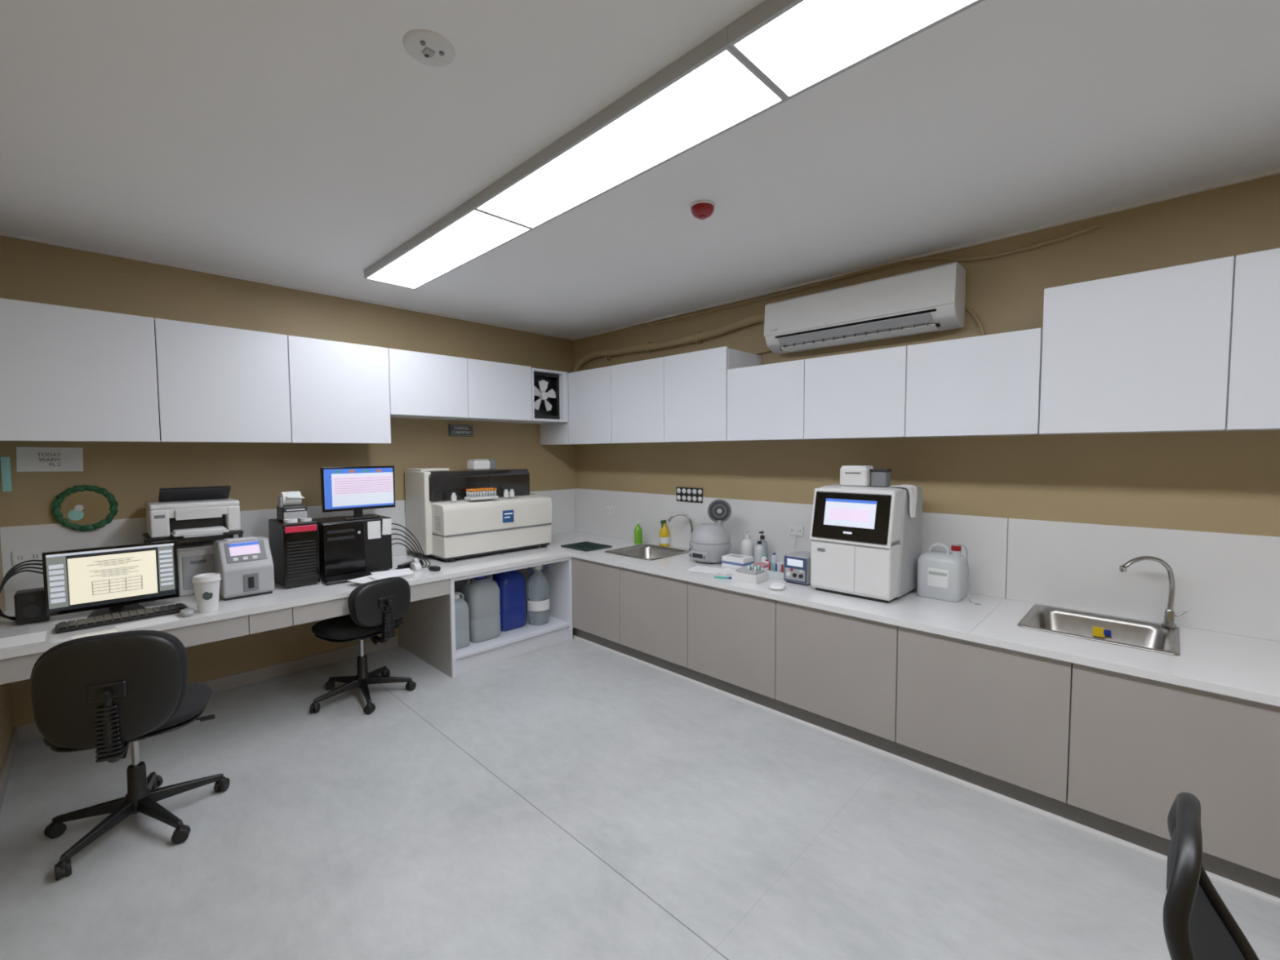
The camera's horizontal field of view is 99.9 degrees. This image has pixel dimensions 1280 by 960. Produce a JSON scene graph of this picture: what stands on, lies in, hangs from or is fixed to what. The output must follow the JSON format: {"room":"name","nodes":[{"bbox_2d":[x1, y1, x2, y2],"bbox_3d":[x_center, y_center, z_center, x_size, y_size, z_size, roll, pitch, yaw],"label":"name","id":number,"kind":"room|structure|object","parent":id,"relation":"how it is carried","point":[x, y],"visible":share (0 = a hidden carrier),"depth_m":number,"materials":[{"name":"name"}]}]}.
{"room":"laboratory","nodes":[
{"label":"laboratory","id":0,"kind":"room"},
{"bbox_2d":[0,537,13,774],"bbox_3d":[-1.336,0.185,0.718,6.700,2.970,0.100,3,4,44],"label":"wall","id":1,"kind":"structure","parent":0,"point":[6,705],"depth_m":2.96,"materials":[{"name":"beige paint"}]},
{"bbox_2d":[0,457,12,491],"bbox_3d":[-3.568,-0.033,3.002,0.297,0.210,0.055,3,4,44],"label":"paper notice","id":2,"kind":"object","parent":1,"relation":"attached to","point":[5,461],"visible":1,"depth_m":3.11,"materials":[{"name":"teal paper"}]},
{"bbox_2d":[0,727,17,811],"bbox_3d":[-1.289,1.615,0.833,6.700,0.100,0.012,3,4,44],"label":"baseboard","id":3,"kind":"structure","parent":1,"relation":"attached to","point":[5,773],"depth_m":2.84,"materials":[{"name":"beige laminate"}]},
{"bbox_2d":[0,235,575,727],"bbox_3d":[-2.252,-0.016,4.638,0.100,2.970,4.430,3,4,44],"label":"wall","id":4,"kind":"structure","parent":0,"point":[256,474],"depth_m":3.94,"materials":[{"name":"beige paint"}]},
{"bbox_2d":[12,548,43,564],"bbox_3d":[-3.612,0.453,3.175,0.011,0.080,0.120,3,4,44],"label":"electrical outlet","id":5,"kind":"object","parent":4,"relation":"attached to","point":[18,557],"visible":0.81,"depth_m":3.17,"materials":[{"name":"white plastic"}]},
{"bbox_2d":[16,446,83,471],"bbox_3d":[-3.543,-0.123,3.235,0.006,0.150,0.273,3,4,44],"label":"paper notice","id":6,"kind":"object","parent":4,"relation":"attached to","point":[28,459],"visible":1,"depth_m":3.23,"materials":[{"name":"white paper"}]},
{"bbox_2d":[51,484,118,531],"bbox_3d":[-3.433,0.174,3.333,0.044,0.290,0.290,3,4,44],"label":"wreath","id":7,"kind":"object","parent":4,"relation":"attached to","point":[84,508],"visible":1,"depth_m":3.33,"materials":[{"name":"green plant"}]},
{"bbox_2d":[15,635,397,743],"bbox_3d":[-2.910,1.460,3.953,0.012,0.100,2.210,3,4,44],"label":"baseboard","id":8,"kind":"structure","parent":4,"relation":"attached to","point":[26,732],"depth_m":4.10,"materials":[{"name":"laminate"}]},
{"bbox_2d":[0,297,568,444],"bbox_3d":[-2.209,-0.650,4.222,0.500,0.730,3.748,3,4,44],"label":"upper cabinet","id":9,"kind":"object","parent":4,"relation":"attached to","point":[68,374],"visible":0.97,"depth_m":3.39,"materials":[{"name":"white laminate"}]},
{"bbox_2d":[533,372,559,419],"bbox_3d":[-0.974,-0.822,5.305,0.140,0.444,0.339,3,4,44],"label":"exhaust fan","id":10,"kind":"object","parent":9,"relation":"in","point":[546,386],"visible":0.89,"depth_m":5.33,"materials":[{"name":"black plastic"}]},
{"bbox_2d":[0,488,575,610],"bbox_3d":[-2.213,0.428,4.619,0.010,0.485,4.220,3,4,44],"label":"backsplash","id":11,"kind":"structure","parent":4,"relation":"attached to","point":[55,536],"depth_m":3.47,"materials":[{"name":"white tile"}]},
{"bbox_2d":[448,424,472,436],"bbox_3d":[-1.696,-0.469,5.097,0.020,0.110,0.240,3,4,44],"label":"room sign","id":12,"kind":"object","parent":4,"relation":"attached to","point":[460,430],"visible":1,"depth_m":5.09,"materials":[{"name":"grey plastic"}]},
{"bbox_2d":[0,0,1279,337],"bbox_3d":[0.170,-1.437,2.182,6.900,0.100,4.430,3,4,44],"label":"ceiling","id":13,"kind":"structure","parent":0,"point":[302,144],"depth_m":2.16,"materials":[{"name":"paint"}]},
{"bbox_2d":[402,29,455,66],"bbox_3d":[-0.662,-1.351,1.692,0.156,0.013,0.156,3,4,44],"label":"outlet","id":14,"kind":"object","parent":13,"relation":"in","point":[428,47],"visible":1,"depth_m":1.68,"materials":[{"name":"white plastic"}]},
{"bbox_2d":[364,197,533,288],"bbox_3d":[-1.250,-1.413,3.337,1.518,0.055,0.360,3,4,44],"label":"led panel light","id":15,"kind":"object","parent":13,"relation":"attached to","point":[466,233],"visible":0.79,"depth_m":3.18,"materials":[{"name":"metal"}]},
{"bbox_2d":[472,26,787,229],"bbox_3d":[-0.160,-1.363,2.272,1.529,0.055,0.360,3,4,44],"label":"led panel light","id":16,"kind":"object","parent":13,"relation":"attached to","point":[709,91],"visible":0.87,"depth_m":2.06,"materials":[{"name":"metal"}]},
{"bbox_2d":[689,200,715,219],"bbox_3d":[0.323,-1.387,2.784,0.132,0.066,0.132,3,4,44],"label":"smoke detector","id":17,"kind":"object","parent":13,"relation":"attached to","point":[700,209],"visible":1,"depth_m":2.75,"materials":[{"name":"red plastic"}]},
{"bbox_2d":[727,0,984,100],"bbox_3d":[0.933,-1.312,1.203,1.529,0.055,0.360,3,4,44],"label":"led panel light","id":18,"kind":"object","parent":13,"relation":"attached to","point":[796,46],"visible":1,"depth_m":1.57,"materials":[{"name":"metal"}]},
{"bbox_2d":[627,222,1099,335],"bbox_3d":[1.173,-1.160,4.149,3.602,0.656,0.037,3,4,44],"label":"cable conduit","id":19,"kind":"object","parent":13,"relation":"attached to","point":[973,314],"visible":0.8,"depth_m":3.51,"materials":[{"name":"beige paint"}]},
{"bbox_2d":[0,625,1279,959],"bbox_3d":[0.186,1.629,2.343,6.900,0.100,4.430,3,4,44],"label":"floor","id":20,"kind":"structure","parent":0,"point":[574,799],"depth_m":2.31,"materials":[{"name":"grey concrete"}]},
{"bbox_2d":[30,630,230,880],"bbox_3d":[-2.315,1.104,2.448,0.652,0.961,0.692,-2,3,-30],"label":"office chair","id":21,"kind":"object","parent":20,"relation":"on","point":[105,693],"visible":1,"depth_m":2.23,"materials":[{"name":"black plastic"}]},
{"bbox_2d":[47,822,59,831],"bbox_3d":[-2.608,1.536,2.398,0.046,0.028,0.046,-2,3,-30],"label":"hood","id":22,"kind":"object","parent":21,"relation":"attached to","point":[54,826],"depth_m":2.38,"materials":[{"name":"black plastic"}]},
{"bbox_2d":[56,859,69,871],"bbox_3d":[-2.326,1.547,2.168,0.046,0.028,0.046,-2,3,-30],"label":"hood","id":23,"kind":"object","parent":21,"relation":"attached to","point":[62,864],"depth_m":2.16,"materials":[{"name":"black plastic"}]},
{"bbox_2d":[173,824,187,832],"bbox_3d":[-2.019,1.535,2.365,0.046,0.028,0.046,-2,3,-30],"label":"hood","id":24,"kind":"object","parent":21,"relation":"attached to","point":[179,828],"depth_m":2.36,"materials":[{"name":"black plastic"}]},
{"bbox_2d":[217,776,226,786],"bbox_3d":[-2.112,1.517,2.717,0.046,0.028,0.046,-2,3,-30],"label":"hood","id":25,"kind":"object","parent":21,"relation":"attached to","point":[221,780],"depth_m":2.70,"materials":[{"name":"black plastic"}]},
{"bbox_2d":[309,577,416,714],"bbox_3d":[-1.952,1.089,3.735,0.687,0.855,0.641,1,3,31],"label":"office chair","id":26,"kind":"object","parent":20,"relation":"on","point":[379,606],"visible":1,"depth_m":3.60,"materials":[{"name":"black plastic"}]},
{"bbox_2d":[311,702,317,708],"bbox_3d":[-2.135,1.474,3.533,0.046,0.028,0.046,1,3,31],"label":"hood","id":27,"kind":"object","parent":26,"relation":"attached to","point":[314,705],"depth_m":3.52,"materials":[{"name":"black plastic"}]},
{"bbox_2d":[399,556,573,678],"bbox_3d":[-1.369,1.075,4.797,0.990,0.765,1.154,3,4,44],"label":"storage cabinet","id":28,"kind":"object","parent":20,"relation":"on","point":[427,631],"visible":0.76,"depth_m":4.45,"materials":[{"name":"white laminate"}]},
{"bbox_2d":[454,591,469,649],"bbox_3d":[-1.463,1.107,4.280,0.180,0.430,0.160,3,4,44],"label":"jug","id":29,"kind":"object","parent":28,"relation":"on","point":[461,607],"visible":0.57,"depth_m":4.23,"materials":[{"name":"white plastic"}]},
{"bbox_2d":[461,574,500,642],"bbox_3d":[-1.328,1.035,4.487,0.250,0.551,0.270,3,4,44],"label":"jug","id":30,"kind":"object","parent":28,"relation":"on","point":[481,593],"visible":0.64,"depth_m":4.39,"materials":[{"name":"grey plastic"}]},
{"bbox_2d":[492,569,525,631],"bbox_3d":[-1.175,1.010,4.756,0.260,0.571,0.270,3,4,44],"label":"jug","id":31,"kind":"object","parent":28,"relation":"on","point":[511,584],"visible":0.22,"depth_m":4.65,"materials":[{"name":"blue plastic"}]},
{"bbox_2d":[455,607,569,659],"bbox_3d":[-1.264,1.313,4.709,0.700,0.027,1.087,3,4,44],"label":"shelf","id":32,"kind":"object","parent":28,"relation":"attached to","point":[556,623],"depth_m":4.53,"materials":[{"name":"white laminate"}]},
{"bbox_2d":[526,564,549,625],"bbox_3d":[-0.922,1.009,4.858,0.203,0.560,0.203,3,4,44],"label":"water bottle","id":33,"kind":"object","parent":28,"relation":"on","point":[537,586],"visible":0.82,"depth_m":4.78,"materials":[{"name":"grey plastic"}]},
{"bbox_2d":[571,556,1279,906],"bbox_3d":[1.365,1.128,3.506,6.645,0.765,0.820,3,4,44],"label":"base cabinet","id":34,"kind":"object","parent":20,"relation":"on","point":[1107,755],"visible":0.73,"depth_m":2.62,"materials":[{"name":"beige laminate"}]},
{"bbox_2d":[0,531,1279,706],"bbox_3d":[0.182,0.797,2.292,6.690,0.036,4.220,3,4,44],"label":"countertop","id":35,"kind":"structure","parent":34,"relation":"on","point":[1246,668],"depth_m":2.91,"materials":[{"name":"white stone"}]},
{"bbox_2d":[0,560,43,620],"bbox_3d":[-3.407,0.613,2.991,0.120,0.329,0.314,0,3,8],"label":"power cable","id":36,"kind":"object","parent":35,"relation":"on","point":[11,572],"visible":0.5,"depth_m":2.96,"materials":[{"name":"rubber"}]},
{"bbox_2d":[0,626,46,648],"bbox_3d":[-3.073,0.772,2.661,0.340,0.012,0.185,3,4,44],"label":"paper sheet","id":37,"kind":"object","parent":35,"relation":"on","point":[15,640],"visible":1,"depth_m":2.65,"materials":[{"name":"white paper"}]},
{"bbox_2d":[0,626,31,637],"bbox_3d":[-3.173,0.769,2.716,0.120,0.012,0.125,3,4,44],"label":"notebook","id":38,"kind":"object","parent":37,"relation":"on","point":[23,630],"depth_m":2.71,"materials":[{"name":"white paper"}]},
{"bbox_2d":[13,587,49,625],"bbox_3d":[-3.285,0.681,2.909,0.125,0.170,0.120,3,4,44],"label":"speaker","id":39,"kind":"object","parent":35,"relation":"on","point":[29,604],"visible":0.94,"depth_m":2.87},
{"bbox_2d":[41,540,179,617],"bbox_3d":[-3.015,0.565,3.090,0.190,0.380,0.545,3,4,44],"label":"computer monitor","id":40,"kind":"object","parent":35,"relation":"on","point":[116,579],"visible":0.94,"depth_m":3.04,"materials":[{"name":"black plastic"}]},
{"bbox_2d":[55,602,188,634],"bbox_3d":[-2.813,0.748,2.940,0.150,0.028,0.520,2,4,43],"label":"keyboard","id":41,"kind":"object","parent":35,"relation":"on","point":[131,615],"visible":0.98,"depth_m":2.90,"materials":[{"name":"black plastic"}]},
{"bbox_2d":[115,614,179,631],"bbox_3d":[-2.632,0.763,2.876,0.130,0.002,0.240,2,4,39],"label":"paper sheet","id":42,"kind":"object","parent":35,"relation":"on","point":[171,618],"visible":1,"depth_m":2.87,"materials":[{"name":"white paper"}]},
{"bbox_2d":[180,608,194,616],"bbox_3d":[-2.534,0.741,3.010,0.100,0.034,0.060,3,4,44],"label":"computer mouse","id":43,"kind":"object","parent":35,"relation":"on","point":[187,611],"visible":1,"depth_m":2.98,"materials":[{"name":"grey plastic"}]},
{"bbox_2d":[142,529,243,601],"bbox_3d":[-2.953,0.537,3.571,0.365,0.385,0.480,3,4,44],"label":"stand","id":44,"kind":"object","parent":35,"relation":"on","point":[147,539],"visible":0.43,"depth_m":3.40,"materials":[{"name":"black plastic"}]},
{"bbox_2d":[145,485,240,537],"bbox_3d":[-2.885,0.197,3.491,0.490,0.299,0.450,3,4,44],"label":"printer","id":45,"kind":"object","parent":44,"relation":"on","point":[199,511],"visible":1,"depth_m":3.46,"materials":[{"name":"white plastic"}]},
{"bbox_2d":[170,528,228,537],"bbox_3d":[-2.831,0.333,3.460,0.200,0.014,0.270,3,4,44],"label":"paper stack","id":46,"kind":"object","parent":45,"relation":"on","point":[175,532],"depth_m":3.40,"materials":[{"name":"white paper"}]},
{"bbox_2d":[176,540,214,595],"bbox_3d":[-2.934,0.578,3.554,0.287,0.305,0.210,3,4,44],"label":"storage box","id":47,"kind":"object","parent":35,"relation":"on","point":[193,558],"visible":0.6,"depth_m":3.44,"materials":[{"name":"plastic"}]},
{"bbox_2d":[191,573,221,613],"bbox_3d":[-2.482,0.648,3.087,0.130,0.208,0.130,3,4,44],"label":"coffee cup","id":48,"kind":"object","parent":35,"relation":"on","point":[206,586],"visible":1,"depth_m":3.05,"materials":[{"name":"paper"}]},
{"bbox_2d":[0,578,449,684],"bbox_3d":[-2.377,0.832,3.404,0.500,0.117,2.223,3,4,44],"label":"built-in desk","id":49,"kind":"object","parent":35,"relation":"attached to","point":[17,668],"visible":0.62,"depth_m":3.15,"materials":[{"name":"laminate"}]},
{"bbox_2d":[213,536,274,600],"bbox_3d":[-2.555,0.555,3.472,0.323,0.354,0.265,3,4,44],"label":"analyzer","id":50,"kind":"object","parent":35,"relation":"on","point":[244,565],"visible":0.97,"depth_m":3.38,"materials":[{"name":"grey plastic"}]},
{"bbox_2d":[268,518,319,588],"bbox_3d":[-2.425,0.499,3.769,0.421,0.435,0.209,3,4,44],"label":"computer tower","id":51,"kind":"object","parent":35,"relation":"on","point":[294,547],"visible":0.92,"depth_m":3.63,"materials":[{"name":"black plastic"}]},
{"bbox_2d":[276,491,307,520],"bbox_3d":[-2.435,0.180,3.764,0.192,0.199,0.150,3,4,44],"label":"receipt printer","id":52,"kind":"object","parent":51,"relation":"on","point":[289,505],"visible":0.92,"depth_m":3.72,"materials":[{"name":"grey plastic"}]},
{"bbox_2d":[283,517,311,523],"bbox_3d":[-2.328,0.274,3.662,0.086,0.022,0.166,3,4,44],"label":"tape roll","id":53,"kind":"object","parent":51,"relation":"on","point":[303,519],"visible":1,"depth_m":3.64,"materials":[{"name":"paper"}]},
{"bbox_2d":[320,569,383,586],"bbox_3d":[-2.031,0.696,3.853,0.420,0.028,0.150,-3,4,-43],"label":"keyboard","id":54,"kind":"object","parent":35,"relation":"on","point":[341,579],"depth_m":3.76,"materials":[{"name":"black plastic"}]},
{"bbox_2d":[311,513,392,577],"bbox_3d":[-2.202,0.494,4.096,0.401,0.408,0.484,3,4,44],"label":"desktop computer","id":55,"kind":"object","parent":35,"relation":"on","point":[346,547],"visible":0.85,"depth_m":3.94,"materials":[{"name":"black plastic"}]},
{"bbox_2d":[320,466,395,519],"bbox_3d":[-2.132,0.093,4.071,0.190,0.390,0.510,3,4,44],"label":"computer monitor","id":56,"kind":"object","parent":55,"relation":"on","point":[357,489],"visible":1,"depth_m":4.03,"materials":[{"name":"black plastic"}]},
{"bbox_2d":[347,568,413,583],"bbox_3d":[-1.830,0.691,3.821,0.279,0.040,0.451,3,4,44],"label":"paper sheet","id":57,"kind":"object","parent":35,"relation":"on","point":[406,573],"visible":0.7,"depth_m":3.83,"materials":[{"name":"white paper"}]},
{"bbox_2d":[391,523,431,569],"bbox_3d":[-1.841,0.515,4.273,0.337,0.366,0.249,3,4,44],"label":"cables","id":58,"kind":"object","parent":35,"relation":"on","point":[407,565],"visible":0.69,"depth_m":4.23,"materials":[{"name":"black plastic"}]},
{"bbox_2d":[410,557,422,570],"bbox_3d":[-1.729,0.648,4.150,0.108,0.090,0.050,3,4,44],"label":"tape dispenser","id":59,"kind":"object","parent":35,"relation":"on","point":[415,565],"visible":1,"depth_m":4.13,"materials":[{"name":"white plastic"}]},
{"bbox_2d":[427,565,440,571],"bbox_3d":[-1.574,0.676,4.119,0.110,0.036,0.066,2,4,33],"label":"computer mouse","id":60,"kind":"object","parent":35,"relation":"on","point":[433,568],"visible":1,"depth_m":4.09,"materials":[{"name":"black plastic"}]},
{"bbox_2d":[404,467,552,562],"bbox_3d":[-1.441,0.268,4.914,0.632,0.765,1.134,3,4,44],"label":"chemistry analyzer","id":61,"kind":"object","parent":35,"relation":"on","point":[446,529],"visible":0.97,"depth_m":4.63,"materials":[{"name":"plastic"}]},
{"bbox_2d":[406,467,448,471],"bbox_3d":[-1.849,-0.090,4.688,0.300,0.021,0.250,3,4,44],"label":"paper","id":62,"kind":"object","parent":61,"relation":"on","point":[421,469],"depth_m":4.59,"materials":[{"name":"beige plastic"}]},
{"bbox_2d":[451,493,456,501],"bbox_3d":[-1.568,0.143,4.500,0.044,0.063,0.037,3,4,44],"label":"bottle","id":63,"kind":"object","parent":61,"relation":"on","point":[454,496],"depth_m":4.49,"materials":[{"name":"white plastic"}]},
{"bbox_2d":[464,487,498,500],"bbox_3d":[-1.378,0.120,4.679,0.120,0.092,0.260,3,4,44],"label":"tube rack","id":64,"kind":"object","parent":61,"relation":"on","point":[476,494],"visible":1,"depth_m":4.63,"materials":[{"name":"white plastic"}]},
{"bbox_2d":[466,458,496,470],"bbox_3d":[-1.449,-0.144,4.937,0.140,0.095,0.230,3,4,44],"label":"printer","id":65,"kind":"object","parent":61,"relation":"on","point":[477,464],"visible":1,"depth_m":4.87,"materials":[{"name":"white plastic"}]},
{"bbox_2d":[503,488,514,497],"bbox_3d":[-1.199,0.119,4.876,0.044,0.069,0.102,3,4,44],"label":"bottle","id":66,"kind":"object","parent":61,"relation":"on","point":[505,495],"depth_m":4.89,"materials":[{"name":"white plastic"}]},
{"bbox_2d":[560,541,612,551],"bbox_3d":[-0.509,0.626,5.104,0.380,0.020,0.320,3,4,44],"label":"mat","id":67,"kind":"object","parent":35,"relation":"on","point":[585,546],"visible":1,"depth_m":5.06,"materials":[{"name":"teal rubber"}]},
{"bbox_2d":[634,520,642,544],"bbox_3d":[-0.017,0.513,5.260,0.080,0.225,0.080,3,4,44],"label":"dish soap bottle","id":68,"kind":"object","parent":35,"relation":"on","point":[637,531],"visible":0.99,"depth_m":5.23,"materials":[{"name":"plastic"}]},
{"bbox_2d":[604,543,689,560],"bbox_3d":[0.074,0.733,4.847,0.580,0.189,0.560,3,4,44],"label":"sink","id":69,"kind":"object","parent":35,"relation":"in","point":[649,552],"visible":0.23,"depth_m":5.04,"materials":[{"name":"metal"}]},
{"bbox_2d":[659,520,669,546],"bbox_3d":[0.232,0.506,5.128,0.097,0.250,0.097,3,4,44],"label":"soap bottle","id":70,"kind":"object","parent":35,"relation":"on","point":[664,531],"visible":0.99,"depth_m":5.09,"materials":[{"name":"yellow plastic"}]},
{"bbox_2d":[667,512,693,550],"bbox_3d":[0.396,0.471,4.897,0.289,0.342,0.056,0,3,13],"label":"gooseneck faucet","id":71,"kind":"object","parent":35,"relation":"on","point":[678,513],"visible":0.59,"depth_m":4.88,"materials":[{"name":"silver metal"}]},
{"bbox_2d":[688,499,731,564],"bbox_3d":[0.573,0.415,4.406,0.340,0.504,0.345,3,4,44],"label":"centrifuge","id":72,"kind":"object","parent":35,"relation":"on","point":[709,542],"visible":0.98,"depth_m":4.31,"materials":[{"name":"grey plastic"}]},
{"bbox_2d":[687,565,735,574],"bbox_3d":[0.579,0.681,4.074,0.391,0.006,0.208,2,4,34],"label":"paper sheet","id":73,"kind":"object","parent":35,"relation":"on","point":[698,568],"visible":0.89,"depth_m":4.07,"materials":[{"name":"white paper"}]},
{"bbox_2d":[714,576,731,578],"bbox_3d":[0.596,0.690,3.807,0.140,0.016,0.016,1,3,16],"label":"marker pen","id":74,"kind":"object","parent":35,"relation":"on","point":[721,577],"visible":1,"depth_m":3.80,"materials":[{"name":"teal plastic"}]},
{"bbox_2d":[721,553,754,568],"bbox_3d":[0.759,0.634,4.184,0.204,0.087,0.144,3,4,44],"label":"glove box","id":75,"kind":"object","parent":35,"relation":"on","point":[733,561],"visible":0.78,"depth_m":4.14,"materials":[{"name":"cardboard"}]},
{"bbox_2d":[741,529,754,560],"bbox_3d":[0.876,0.537,4.386,0.104,0.258,0.104,3,4,44],"label":"bottle","id":76,"kind":"object","parent":35,"relation":"on","point":[747,544],"visible":0.87,"depth_m":4.35,"materials":[{"name":"plastic"}]},
{"bbox_2d":[731,561,771,583],"bbox_3d":[0.819,0.641,3.845,0.240,0.108,0.340,3,4,44],"label":"kit box","id":77,"kind":"object","parent":35,"relation":"on","point":[754,573],"visible":0.94,"depth_m":3.73,"materials":[{"name":"white plastic"}]},
{"bbox_2d":[735,566,764,574],"bbox_3d":[0.770,0.634,3.766,0.160,0.020,0.120,3,4,44],"label":"tray","id":78,"kind":"object","parent":77,"relation":"on","point":[744,570],"depth_m":3.73,"materials":[{"name":"grey plastic"}]},
{"bbox_2d":[754,540,764,562],"bbox_3d":[0.942,0.577,4.239,0.080,0.194,0.080,3,4,44],"label":"clear bottle","id":79,"kind":"object","parent":35,"relation":"on","point":[759,550],"visible":0.83,"depth_m":4.21,"materials":[{"name":"plastic"}]},
{"bbox_2d":[756,531,768,561],"bbox_3d":[0.983,0.540,4.323,0.088,0.258,0.088,3,4,44],"label":"clear bottle","id":80,"kind":"object","parent":35,"relation":"on","point":[764,543],"visible":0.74,"depth_m":4.29,"materials":[{"name":"plastic"}]},
{"bbox_2d":[760,554,767,562],"bbox_3d":[0.957,0.625,4.143,0.048,0.107,0.048,3,4,44],"label":"bottle","id":81,"kind":"object","parent":35,"relation":"on","point":[764,557],"visible":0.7,"depth_m":4.13,"materials":[{"name":"white plastic"}]},
{"bbox_2d":[771,552,777,563],"bbox_3d":[1.035,0.620,4.151,0.044,0.116,0.044,3,4,44],"label":"bottle","id":82,"kind":"object","parent":35,"relation":"on","point":[774,559],"visible":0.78,"depth_m":4.13,"materials":[{"name":"plastic"}]},
{"bbox_2d":[765,562,783,580],"bbox_3d":[0.973,0.644,3.806,0.155,0.105,0.060,3,4,44],"label":"tube rack","id":83,"kind":"object","parent":35,"relation":"on","point":[774,574],"visible":0.7,"depth_m":3.79,"materials":[{"name":"plastic"}]},
{"bbox_2d":[768,582,785,590],"bbox_3d":[0.900,0.697,3.530,0.100,0.030,0.140,1,3,23],"label":"folded cloth","id":84,"kind":"object","parent":35,"relation":"on","point":[776,586],"visible":1,"depth_m":3.49,"materials":[{"name":"fabric"}]},
{"bbox_2d":[783,532,810,586],"bbox_3d":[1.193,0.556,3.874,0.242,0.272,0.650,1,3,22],"label":"lab instrument","id":85,"kind":"object","parent":35,"relation":"on","point":[797,565],"visible":0.85,"depth_m":3.62,"materials":[{"name":"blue plastic"}]},
{"bbox_2d":[809,484,922,603],"bbox_3d":[1.452,0.375,3.462,0.512,0.672,0.538,3,4,44],"label":"hematology analyzer","id":86,"kind":"object","parent":35,"relation":"on","point":[866,543],"visible":0.95,"depth_m":3.27,"materials":[{"name":"white plastic"}]},
{"bbox_2d":[840,465,892,487],"bbox_3d":[1.436,-0.025,3.425,0.285,0.128,0.142,3,4,44],"label":"printer","id":87,"kind":"object","parent":86,"relation":"on","point":[850,475],"visible":1,"depth_m":3.38,"materials":[{"name":"white plastic"}]},
{"bbox_2d":[889,484,916,517],"bbox_3d":[1.620,0.130,3.303,0.120,0.195,0.166,3,4,44],"label":"hanging cloth","id":88,"kind":"object","parent":86,"relation":"hanging from","point":[912,489],"visible":1,"depth_m":3.26,"materials":[{"name":"fabric"}]},
{"bbox_2d":[916,542,980,604],"bbox_3d":[1.889,0.554,3.265,0.340,0.340,0.203,3,4,44],"label":"jerrycan","id":89,"kind":"object","parent":35,"relation":"on","point":[941,575],"visible":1,"depth_m":3.23,"materials":[{"name":"plastic"}]},
{"bbox_2d":[1017,604,1180,655],"bbox_3d":[2.317,0.832,2.731,0.590,0.189,0.530,3,4,44],"label":"sink","id":90,"kind":"object","parent":35,"relation":"in","point":[1125,632],"visible":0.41,"depth_m":2.84,"materials":[{"name":"metal"}]},
{"bbox_2d":[1119,555,1187,628],"bbox_3d":[2.575,0.559,2.702,0.311,0.357,0.058,0,3,1],"label":"gooseneck faucet","id":91,"kind":"object","parent":35,"relation":"on","point":[1169,614],"visible":1,"depth_m":2.69,"materials":[{"name":"silver metal"}]},
{"bbox_2d":[1162,791,1259,959],"bbox_3d":[1.359,1.167,0.965,0.630,0.953,0.679,-2,3,-29],"label":"mesh office chair","id":92,"kind":"object","parent":20,"relation":"on","point":[1198,925],"visible":1,"depth_m":1.11,"materials":[{"name":"black plastic"}]},
{"bbox_2d":[573,173,1279,641],"bbox_3d":[1.693,0.007,3.807,6.700,2.970,0.100,3,4,44],"label":"wall","id":93,"kind":"structure","parent":0,"point":[1221,482],"depth_m":3.13,"materials":[{"name":"beige paint"}]},
{"bbox_2d":[606,506,614,514],"bbox_3d":[-0.316,0.323,5.703,0.120,0.080,0.011,3,4,44],"label":"electrical outlet","id":94,"kind":"object","parent":93,"relation":"attached to","point":[610,510],"visible":1,"depth_m":5.70,"materials":[{"name":"white plastic"}]},
{"bbox_2d":[0,168,1279,340],"bbox_3d":[0.171,-1.378,2.185,6.700,0.018,4.230,3,4,44],"label":"trim","id":95,"kind":"structure","parent":93,"relation":"attached to","point":[1275,171],"depth_m":3.46,"materials":[{"name":"beige paint"}]},
{"bbox_2d":[675,486,702,502],"bbox_3d":[0.452,0.136,4.941,0.310,0.135,0.006,3,4,44],"label":"poster","id":96,"kind":"object","parent":93,"relation":"attached to","point":[693,495],"visible":1,"depth_m":4.93,"materials":[{"name":"black plastic"}]},
{"bbox_2d":[789,524,803,536],"bbox_3d":[1.220,0.394,4.201,0.120,0.080,0.011,3,4,44],"label":"electrical outlet","id":97,"kind":"object","parent":93,"relation":"attached to","point":[793,529],"visible":1,"depth_m":4.20,"materials":[{"name":"white plastic"}]},
{"bbox_2d":[764,262,965,354],"bbox_3d":[1.475,-1.137,3.699,1.289,0.373,0.245,3,4,44],"label":"air conditioner","id":98,"kind":"object","parent":93,"relation":"attached to","point":[930,300],"visible":1,"depth_m":3.53,"materials":[{"name":"white plastic"}]},
{"bbox_2d":[572,312,770,372],"bbox_3d":[0.181,-1.210,5.089,2.575,0.326,0.084,3,4,44],"label":"pipe","id":99,"kind":"object","parent":98,"relation":"attached to","point":[697,337],"visible":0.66,"depth_m":4.88,"materials":[{"name":"beige paint"}]},
{"bbox_2d":[539,248,1279,444],"bbox_3d":[1.490,-0.637,3.562,6.690,0.723,0.480,3,4,44],"label":"upper cabinet","id":100,"kind":"object","parent":93,"relation":"attached to","point":[1193,347],"visible":0.99,"depth_m":2.76,"materials":[{"name":"white laminate"}]},
{"bbox_2d":[575,488,1279,641],"bbox_3d":[1.661,0.448,3.787,6.688,0.490,0.010,3,4,44],"label":"backsplash","id":101,"kind":"structure","parent":93,"relation":"attached to","point":[1225,583],"depth_m":3.03,"materials":[{"name":"white tile"}]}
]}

